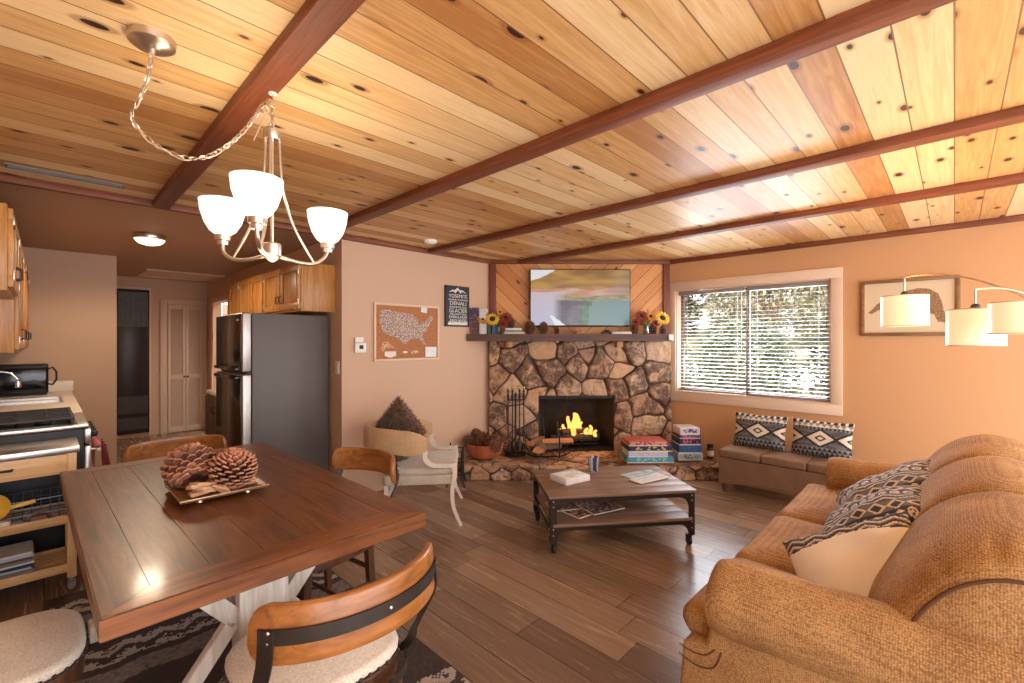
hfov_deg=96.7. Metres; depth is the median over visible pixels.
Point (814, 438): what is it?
lumbar pillow
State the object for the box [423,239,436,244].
smoke detector
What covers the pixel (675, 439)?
board game box
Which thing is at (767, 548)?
seat cushion
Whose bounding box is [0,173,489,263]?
trim
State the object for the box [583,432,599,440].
log
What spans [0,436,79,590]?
kitchen cart
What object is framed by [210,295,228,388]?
window
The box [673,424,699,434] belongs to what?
board game box
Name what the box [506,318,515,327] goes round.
pine cone
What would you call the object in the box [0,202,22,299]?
upper cabinet
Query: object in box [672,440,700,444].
tray
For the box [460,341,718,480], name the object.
stone fireplace
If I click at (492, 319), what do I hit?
sunflower bouquet
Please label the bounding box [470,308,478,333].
book
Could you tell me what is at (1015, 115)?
ceiling beam
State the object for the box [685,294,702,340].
evergreen shrub
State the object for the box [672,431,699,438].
board game box
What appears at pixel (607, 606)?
floor
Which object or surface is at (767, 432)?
lumbar pillow
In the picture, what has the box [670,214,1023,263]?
trim
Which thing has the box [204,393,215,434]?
base cabinet
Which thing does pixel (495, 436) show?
pine cone
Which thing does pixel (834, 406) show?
window
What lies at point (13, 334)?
upper cabinet
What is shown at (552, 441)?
log
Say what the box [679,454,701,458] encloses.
print
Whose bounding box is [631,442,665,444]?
print
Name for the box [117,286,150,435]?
doorway
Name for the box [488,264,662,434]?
wall
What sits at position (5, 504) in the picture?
bowl
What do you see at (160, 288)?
wall
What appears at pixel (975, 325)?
arc floor lamp
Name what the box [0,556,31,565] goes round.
magazine
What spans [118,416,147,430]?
grille
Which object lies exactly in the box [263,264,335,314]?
upper cabinet
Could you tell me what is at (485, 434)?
pine cone
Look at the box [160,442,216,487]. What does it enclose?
pine cone
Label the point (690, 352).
evergreen shrub
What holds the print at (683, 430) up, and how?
on the board game box at (682, 429)
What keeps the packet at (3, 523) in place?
on the kitchen cart
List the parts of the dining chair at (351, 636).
seat, nailhead trim, frame, leg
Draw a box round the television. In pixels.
[530,269,629,326]
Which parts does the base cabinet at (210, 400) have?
door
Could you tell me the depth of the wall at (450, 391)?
4.58 m
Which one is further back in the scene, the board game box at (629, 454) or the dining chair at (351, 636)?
the board game box at (629, 454)
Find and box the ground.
[685,287,826,397]
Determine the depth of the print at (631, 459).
4.81 m
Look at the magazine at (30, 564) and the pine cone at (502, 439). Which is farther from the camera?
the pine cone at (502, 439)
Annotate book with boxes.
[492,313,498,333]
[504,328,521,329]
[504,332,524,333]
[505,330,522,331]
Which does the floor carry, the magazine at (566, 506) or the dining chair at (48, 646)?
the dining chair at (48, 646)
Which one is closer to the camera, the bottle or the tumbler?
the tumbler
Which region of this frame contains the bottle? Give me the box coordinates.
[707,444,713,458]
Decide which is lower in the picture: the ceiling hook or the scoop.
the scoop
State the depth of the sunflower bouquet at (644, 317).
5.21 m
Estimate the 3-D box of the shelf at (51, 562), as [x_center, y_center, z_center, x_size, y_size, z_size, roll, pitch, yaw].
[-2.853,1.300,2.560,0.356,0.050,0.568,0,0,44]
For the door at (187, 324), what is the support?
in the wall at (160, 288)
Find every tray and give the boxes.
[164,475,269,504]
[622,446,671,451]
[624,452,667,456]
[627,462,673,462]
[670,454,702,460]
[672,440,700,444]
[672,448,701,453]
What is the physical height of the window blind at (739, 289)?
1.161 m
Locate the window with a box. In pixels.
[670,267,842,415]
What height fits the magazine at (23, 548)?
0.013 m
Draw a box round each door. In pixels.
[160,299,206,433]
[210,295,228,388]
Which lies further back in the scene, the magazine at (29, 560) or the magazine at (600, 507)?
the magazine at (600, 507)
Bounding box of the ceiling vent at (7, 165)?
[4,163,124,188]
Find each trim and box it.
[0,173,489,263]
[137,269,224,281]
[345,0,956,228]
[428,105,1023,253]
[489,264,495,333]
[490,260,669,263]
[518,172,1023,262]
[663,264,669,333]
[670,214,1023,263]
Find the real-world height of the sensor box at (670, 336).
0.070 m
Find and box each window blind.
[679,287,745,394]
[747,280,829,400]
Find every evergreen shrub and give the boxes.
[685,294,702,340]
[685,344,694,386]
[689,318,805,395]
[699,289,785,303]
[704,285,826,342]
[802,315,826,397]
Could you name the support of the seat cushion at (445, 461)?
on the barrel armchair at (423, 467)
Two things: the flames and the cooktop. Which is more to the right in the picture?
the flames
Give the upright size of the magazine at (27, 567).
0.013 m
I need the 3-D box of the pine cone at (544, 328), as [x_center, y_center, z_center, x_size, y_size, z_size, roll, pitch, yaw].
[0.365,-0.159,5.270,0.133,0.148,0.132,0,0,39]
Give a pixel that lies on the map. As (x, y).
(401, 332)
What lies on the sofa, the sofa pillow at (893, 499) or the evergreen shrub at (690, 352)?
the sofa pillow at (893, 499)
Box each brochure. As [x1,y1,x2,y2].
[620,469,669,478]
[629,473,668,483]
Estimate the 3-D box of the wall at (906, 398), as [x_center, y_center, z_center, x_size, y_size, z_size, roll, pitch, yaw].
[3.387,0.235,4.099,4.260,2.410,0.140,0,0,44]
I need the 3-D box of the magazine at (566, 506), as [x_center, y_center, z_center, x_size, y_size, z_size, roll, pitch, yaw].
[0.402,1.224,3.407,0.260,0.007,0.200,0,0,-16]
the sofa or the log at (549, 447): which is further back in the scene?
the log at (549, 447)
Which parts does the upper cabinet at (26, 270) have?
door, door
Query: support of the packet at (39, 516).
on the kitchen cart
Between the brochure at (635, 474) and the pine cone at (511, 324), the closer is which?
the brochure at (635, 474)
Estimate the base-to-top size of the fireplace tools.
0.780 m
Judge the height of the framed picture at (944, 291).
0.497 m
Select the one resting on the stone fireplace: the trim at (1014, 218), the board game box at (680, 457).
the board game box at (680, 457)
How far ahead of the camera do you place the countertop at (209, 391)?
4.91 m
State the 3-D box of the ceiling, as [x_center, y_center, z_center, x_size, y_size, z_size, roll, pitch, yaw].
[-1.205,-1.018,3.996,10.700,0.104,6.650,0,0,44]
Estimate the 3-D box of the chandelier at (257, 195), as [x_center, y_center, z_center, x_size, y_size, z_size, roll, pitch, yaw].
[-0.929,-0.635,1.650,0.517,0.670,0.719,0,0,44]
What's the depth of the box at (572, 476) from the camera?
3.38 m
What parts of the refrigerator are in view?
handle, handle, door, door, door, door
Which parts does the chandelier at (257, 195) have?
ceiling canopy, chandelier chain, lamp shade, arm, lamp shade, arm, stem, arm, lamp shade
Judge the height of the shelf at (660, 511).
0.020 m
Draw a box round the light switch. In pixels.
[335,361,339,373]
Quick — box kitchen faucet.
[0,371,21,387]
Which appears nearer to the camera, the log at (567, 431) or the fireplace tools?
the fireplace tools
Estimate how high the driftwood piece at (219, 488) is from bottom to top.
0.048 m
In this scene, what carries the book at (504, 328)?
on the book at (505, 330)
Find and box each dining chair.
[0,609,88,682]
[122,434,226,462]
[222,542,437,682]
[296,447,398,599]
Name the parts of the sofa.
arm panel, arm panel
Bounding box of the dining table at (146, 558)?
[60,442,425,682]
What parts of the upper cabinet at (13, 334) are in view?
door, door, door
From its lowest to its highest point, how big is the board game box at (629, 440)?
0.050 m
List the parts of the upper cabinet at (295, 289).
door, door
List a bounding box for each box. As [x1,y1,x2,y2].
[550,469,589,485]
[621,441,671,451]
[621,451,673,462]
[622,436,667,445]
[622,447,667,456]
[668,334,673,339]
[670,449,702,460]
[671,441,701,453]
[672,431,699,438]
[672,435,700,444]
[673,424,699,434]
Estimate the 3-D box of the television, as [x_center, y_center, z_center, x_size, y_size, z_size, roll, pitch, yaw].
[0.803,-0.512,5.391,1.186,0.675,0.086,0,0,-1]
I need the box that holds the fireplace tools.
[502,386,525,456]
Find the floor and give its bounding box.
[0,429,798,682]
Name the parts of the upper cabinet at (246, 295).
door, door, door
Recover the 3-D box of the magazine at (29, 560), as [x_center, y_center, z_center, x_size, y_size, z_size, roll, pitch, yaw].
[-2.849,1.220,2.517,0.210,0.013,0.270,0,0,44]
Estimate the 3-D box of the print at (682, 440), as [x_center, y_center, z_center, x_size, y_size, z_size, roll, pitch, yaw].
[1.928,1.080,4.920,0.211,0.042,0.001,0,0,-1]
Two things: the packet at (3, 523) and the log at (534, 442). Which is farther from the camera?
the log at (534, 442)
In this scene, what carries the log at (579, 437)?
on the stone fireplace
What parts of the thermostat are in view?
plate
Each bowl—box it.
[0,495,10,519]
[466,442,503,459]
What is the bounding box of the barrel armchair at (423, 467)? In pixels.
[364,417,462,525]
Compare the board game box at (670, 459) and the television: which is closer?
the board game box at (670, 459)
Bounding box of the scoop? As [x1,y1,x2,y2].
[0,495,35,519]
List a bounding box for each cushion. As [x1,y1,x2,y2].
[384,450,456,475]
[735,516,823,574]
[777,484,840,524]
[868,492,1023,653]
[914,456,1023,520]
[927,434,1023,473]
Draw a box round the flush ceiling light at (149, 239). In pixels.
[132,232,166,245]
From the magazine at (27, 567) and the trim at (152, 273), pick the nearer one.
the magazine at (27, 567)
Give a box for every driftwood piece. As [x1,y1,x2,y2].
[186,482,215,497]
[211,484,229,492]
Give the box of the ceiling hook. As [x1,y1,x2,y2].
[268,91,276,108]
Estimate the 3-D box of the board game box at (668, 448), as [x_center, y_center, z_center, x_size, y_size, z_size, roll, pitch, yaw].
[1.456,1.137,4.949,0.470,0.060,0.281,0,0,-3]
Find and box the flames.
[558,413,596,436]
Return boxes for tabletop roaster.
[0,363,57,397]
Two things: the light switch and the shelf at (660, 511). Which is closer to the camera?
the shelf at (660, 511)
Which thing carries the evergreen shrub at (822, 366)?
on the ground
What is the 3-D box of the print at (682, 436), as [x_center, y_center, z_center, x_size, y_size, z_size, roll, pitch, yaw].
[1.927,1.028,4.919,0.203,0.024,0.001,0,0,-1]
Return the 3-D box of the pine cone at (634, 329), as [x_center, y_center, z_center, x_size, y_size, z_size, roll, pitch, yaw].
[1.421,-0.149,5.285,0.115,0.129,0.115,0,0,7]
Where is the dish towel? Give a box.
[91,438,109,466]
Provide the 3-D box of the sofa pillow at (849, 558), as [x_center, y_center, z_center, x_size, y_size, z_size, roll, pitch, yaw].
[1.271,0.850,1.659,0.523,0.444,0.315,0,0,36]
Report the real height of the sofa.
0.961 m
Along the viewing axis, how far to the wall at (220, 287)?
4.79 m
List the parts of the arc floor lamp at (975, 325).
lamp shade, lamp arm, lamp shade, lamp arm, lamp shade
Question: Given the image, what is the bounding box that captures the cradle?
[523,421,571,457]
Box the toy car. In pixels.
[602,330,611,333]
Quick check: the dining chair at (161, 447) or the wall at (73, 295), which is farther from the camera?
the wall at (73, 295)
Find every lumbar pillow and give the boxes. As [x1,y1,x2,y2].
[732,412,787,451]
[790,418,854,458]
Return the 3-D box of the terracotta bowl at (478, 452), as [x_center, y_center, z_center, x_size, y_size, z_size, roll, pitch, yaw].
[-0.300,1.204,5.049,0.424,0.168,0.424,0,0,44]
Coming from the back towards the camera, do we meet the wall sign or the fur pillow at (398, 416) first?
the wall sign
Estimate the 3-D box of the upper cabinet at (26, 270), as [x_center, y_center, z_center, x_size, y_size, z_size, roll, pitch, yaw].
[-4.653,-0.315,4.148,1.215,0.770,0.375,0,0,44]
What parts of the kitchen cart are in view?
handle, drawer, leg, leg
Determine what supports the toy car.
on the mantel shelf at (470, 337)
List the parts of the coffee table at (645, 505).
leg, leg, rail, shelf rail, leg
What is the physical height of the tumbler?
0.115 m
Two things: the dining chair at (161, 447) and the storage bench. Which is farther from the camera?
the storage bench
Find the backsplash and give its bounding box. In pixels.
[48,380,72,391]
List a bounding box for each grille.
[118,291,147,326]
[118,395,147,414]
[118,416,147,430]
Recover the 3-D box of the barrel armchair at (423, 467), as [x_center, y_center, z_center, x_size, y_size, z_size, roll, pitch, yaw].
[-0.823,1.062,3.823,0.815,0.765,0.723,0,0,-6]
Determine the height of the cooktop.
0.029 m
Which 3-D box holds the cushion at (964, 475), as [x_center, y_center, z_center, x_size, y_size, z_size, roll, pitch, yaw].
[1.891,0.735,1.823,0.594,0.494,0.620,0,0,44]
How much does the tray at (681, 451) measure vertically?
0.016 m
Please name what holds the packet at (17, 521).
on the kitchen cart
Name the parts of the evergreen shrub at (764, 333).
stem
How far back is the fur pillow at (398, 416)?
3.75 m
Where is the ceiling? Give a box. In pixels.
[0,0,1023,282]
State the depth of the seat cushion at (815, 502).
2.67 m
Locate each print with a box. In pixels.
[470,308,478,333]
[630,458,671,461]
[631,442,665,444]
[631,447,669,449]
[631,452,665,455]
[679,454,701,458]
[680,446,700,450]
[681,435,699,437]
[681,439,699,442]
[682,429,698,432]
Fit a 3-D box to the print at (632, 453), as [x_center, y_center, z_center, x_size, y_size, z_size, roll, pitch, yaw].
[1.443,1.191,4.813,0.378,0.035,0.001,0,0,-1]
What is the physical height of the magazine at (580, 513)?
0.007 m
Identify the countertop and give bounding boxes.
[0,380,82,412]
[206,389,215,395]
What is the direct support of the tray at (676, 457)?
on the board game box at (680, 457)
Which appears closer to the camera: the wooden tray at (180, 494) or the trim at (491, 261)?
the wooden tray at (180, 494)
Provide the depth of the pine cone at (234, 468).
2.04 m
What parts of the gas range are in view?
burner, oven door, control panel, knob, handle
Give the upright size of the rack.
0.404 m
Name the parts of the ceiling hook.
hook plate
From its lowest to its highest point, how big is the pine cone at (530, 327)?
0.161 m
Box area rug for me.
[45,571,471,682]
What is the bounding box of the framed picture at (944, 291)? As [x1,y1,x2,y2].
[861,274,960,335]
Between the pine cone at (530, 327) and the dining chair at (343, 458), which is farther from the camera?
the pine cone at (530, 327)
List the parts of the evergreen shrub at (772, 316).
stem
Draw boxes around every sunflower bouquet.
[477,309,511,333]
[631,310,669,333]
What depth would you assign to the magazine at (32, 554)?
2.50 m
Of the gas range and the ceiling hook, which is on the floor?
the gas range
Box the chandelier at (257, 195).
[126,24,347,265]
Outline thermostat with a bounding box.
[354,337,365,352]
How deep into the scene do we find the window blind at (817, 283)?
4.63 m
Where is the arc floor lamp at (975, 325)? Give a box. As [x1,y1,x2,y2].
[880,273,1023,345]
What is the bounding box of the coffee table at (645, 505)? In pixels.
[532,465,696,553]
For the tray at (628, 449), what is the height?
0.011 m
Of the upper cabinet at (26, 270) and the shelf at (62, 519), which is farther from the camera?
the upper cabinet at (26, 270)
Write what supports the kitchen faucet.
on the countertop at (64, 389)
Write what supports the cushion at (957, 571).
on the sofa
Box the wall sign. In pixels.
[444,285,468,326]
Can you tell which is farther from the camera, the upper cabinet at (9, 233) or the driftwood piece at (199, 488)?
the upper cabinet at (9, 233)
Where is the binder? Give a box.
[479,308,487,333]
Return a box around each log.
[526,436,544,446]
[527,444,561,450]
[532,441,546,453]
[542,438,573,444]
[550,434,591,441]
[560,427,589,434]
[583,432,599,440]
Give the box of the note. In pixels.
[425,347,436,356]
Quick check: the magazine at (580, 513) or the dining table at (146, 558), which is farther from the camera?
the magazine at (580, 513)
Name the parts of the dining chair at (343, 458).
leg, leg, backrest, leg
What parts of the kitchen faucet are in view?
spout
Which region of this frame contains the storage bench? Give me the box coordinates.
[719,443,828,492]
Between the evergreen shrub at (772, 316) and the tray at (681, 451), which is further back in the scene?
the evergreen shrub at (772, 316)
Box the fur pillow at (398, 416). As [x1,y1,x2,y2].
[376,396,426,461]
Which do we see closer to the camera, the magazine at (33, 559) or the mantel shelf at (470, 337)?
the magazine at (33, 559)
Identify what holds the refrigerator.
on the floor
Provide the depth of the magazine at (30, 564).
2.50 m
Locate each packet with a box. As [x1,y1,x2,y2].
[0,520,11,526]
[11,520,27,524]
[30,513,47,520]
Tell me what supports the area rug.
on the floor
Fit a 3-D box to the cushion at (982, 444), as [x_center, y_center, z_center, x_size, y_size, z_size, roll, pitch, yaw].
[2.345,0.730,2.291,0.594,0.503,0.685,0,0,44]
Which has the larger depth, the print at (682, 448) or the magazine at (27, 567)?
the print at (682, 448)
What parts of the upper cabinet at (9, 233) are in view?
door, door, handle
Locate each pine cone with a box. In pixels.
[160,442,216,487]
[207,447,257,489]
[463,435,474,446]
[471,428,482,437]
[473,434,485,445]
[477,431,489,440]
[484,434,498,445]
[487,438,501,452]
[500,437,507,448]
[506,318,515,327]
[524,321,535,333]
[538,322,548,333]
[554,327,559,333]
[630,325,638,333]
[649,324,657,333]
[659,325,666,333]
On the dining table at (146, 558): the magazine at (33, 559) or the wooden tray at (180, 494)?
the wooden tray at (180, 494)
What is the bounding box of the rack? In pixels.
[446,442,466,487]
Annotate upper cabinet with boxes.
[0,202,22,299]
[0,236,29,352]
[21,262,31,349]
[229,273,264,313]
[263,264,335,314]
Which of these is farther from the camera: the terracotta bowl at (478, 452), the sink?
the terracotta bowl at (478, 452)
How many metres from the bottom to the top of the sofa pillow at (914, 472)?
0.316 m
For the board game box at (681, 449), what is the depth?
4.92 m
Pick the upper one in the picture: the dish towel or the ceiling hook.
the ceiling hook
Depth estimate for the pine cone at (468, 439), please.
5.01 m
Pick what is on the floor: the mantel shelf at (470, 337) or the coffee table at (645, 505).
the coffee table at (645, 505)
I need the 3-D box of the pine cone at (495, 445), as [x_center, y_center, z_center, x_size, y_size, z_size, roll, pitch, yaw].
[-0.193,1.125,4.918,0.176,0.169,0.177,0,0,41]
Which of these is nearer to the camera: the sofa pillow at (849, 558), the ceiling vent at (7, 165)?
the sofa pillow at (849, 558)
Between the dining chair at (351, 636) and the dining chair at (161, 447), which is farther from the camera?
the dining chair at (161, 447)
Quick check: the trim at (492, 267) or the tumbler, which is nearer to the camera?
the tumbler
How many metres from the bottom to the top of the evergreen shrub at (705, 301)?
2.703 m
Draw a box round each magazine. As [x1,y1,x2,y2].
[0,540,32,560]
[0,543,33,563]
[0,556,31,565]
[0,556,34,570]
[0,557,31,568]
[0,563,31,573]
[0,563,34,578]
[0,567,30,575]
[545,501,581,511]
[561,502,592,518]
[577,501,624,514]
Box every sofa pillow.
[782,510,910,597]
[822,485,922,532]
[835,460,931,506]
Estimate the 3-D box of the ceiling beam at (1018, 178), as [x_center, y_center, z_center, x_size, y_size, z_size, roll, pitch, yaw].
[2.029,-0.947,3.542,5.430,0.044,0.092,0,0,44]
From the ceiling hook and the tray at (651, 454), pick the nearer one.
the ceiling hook
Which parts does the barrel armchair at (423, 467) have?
leg, leg, backrest, seat frame, leg, leg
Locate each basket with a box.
[0,486,66,521]
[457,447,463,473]
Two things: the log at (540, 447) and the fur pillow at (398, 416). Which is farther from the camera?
the log at (540, 447)
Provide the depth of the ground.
9.75 m
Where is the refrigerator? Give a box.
[214,312,327,469]
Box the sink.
[0,396,63,406]
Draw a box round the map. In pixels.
[373,302,438,361]
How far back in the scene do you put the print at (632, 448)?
4.81 m
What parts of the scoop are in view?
handle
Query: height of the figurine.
0.070 m
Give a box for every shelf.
[0,502,66,536]
[0,546,66,588]
[467,334,672,340]
[536,493,692,527]
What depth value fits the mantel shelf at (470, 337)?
5.17 m
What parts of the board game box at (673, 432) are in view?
lid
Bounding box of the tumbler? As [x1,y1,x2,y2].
[588,456,598,471]
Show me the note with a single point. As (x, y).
(429, 351)
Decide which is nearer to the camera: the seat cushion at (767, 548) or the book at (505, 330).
the seat cushion at (767, 548)
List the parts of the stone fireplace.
fire frame, fire grate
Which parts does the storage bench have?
leg, seat lid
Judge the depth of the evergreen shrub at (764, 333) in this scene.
7.25 m
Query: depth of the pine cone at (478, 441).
4.99 m
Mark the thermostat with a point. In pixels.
(359, 346)
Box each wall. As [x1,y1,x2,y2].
[0,247,116,466]
[117,276,206,438]
[207,242,335,472]
[336,239,487,490]
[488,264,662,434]
[670,221,1023,464]
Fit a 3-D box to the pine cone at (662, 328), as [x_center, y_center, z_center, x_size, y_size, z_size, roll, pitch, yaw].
[1.752,-0.138,5.278,0.095,0.106,0.095,0,0,-35]
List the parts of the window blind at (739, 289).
rail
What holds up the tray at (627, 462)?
on the board game box at (670, 459)
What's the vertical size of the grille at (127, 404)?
0.260 m
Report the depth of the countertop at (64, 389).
4.16 m
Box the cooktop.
[0,412,88,436]
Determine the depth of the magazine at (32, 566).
2.50 m
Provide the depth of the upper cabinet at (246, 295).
5.01 m
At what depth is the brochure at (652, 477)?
3.42 m
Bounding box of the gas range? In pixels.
[0,407,100,561]
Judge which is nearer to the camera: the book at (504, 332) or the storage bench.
the storage bench
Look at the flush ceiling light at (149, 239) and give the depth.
4.07 m
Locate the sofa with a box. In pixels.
[679,434,1023,682]
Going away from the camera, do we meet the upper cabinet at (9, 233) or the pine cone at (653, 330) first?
the upper cabinet at (9, 233)
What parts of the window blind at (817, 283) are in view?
ladder cord, rail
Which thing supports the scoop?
in the wire basket at (11, 518)
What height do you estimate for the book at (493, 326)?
0.245 m
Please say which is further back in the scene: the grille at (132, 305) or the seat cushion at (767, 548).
the grille at (132, 305)
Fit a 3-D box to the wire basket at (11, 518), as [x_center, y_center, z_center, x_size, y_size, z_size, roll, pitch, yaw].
[-2.788,0.951,2.641,0.247,0.123,0.306,0,0,44]
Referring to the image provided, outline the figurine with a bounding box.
[574,328,586,333]
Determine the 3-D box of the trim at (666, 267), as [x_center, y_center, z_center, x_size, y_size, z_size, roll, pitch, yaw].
[1.845,-0.492,5.435,0.080,0.864,0.030,0,0,-1]

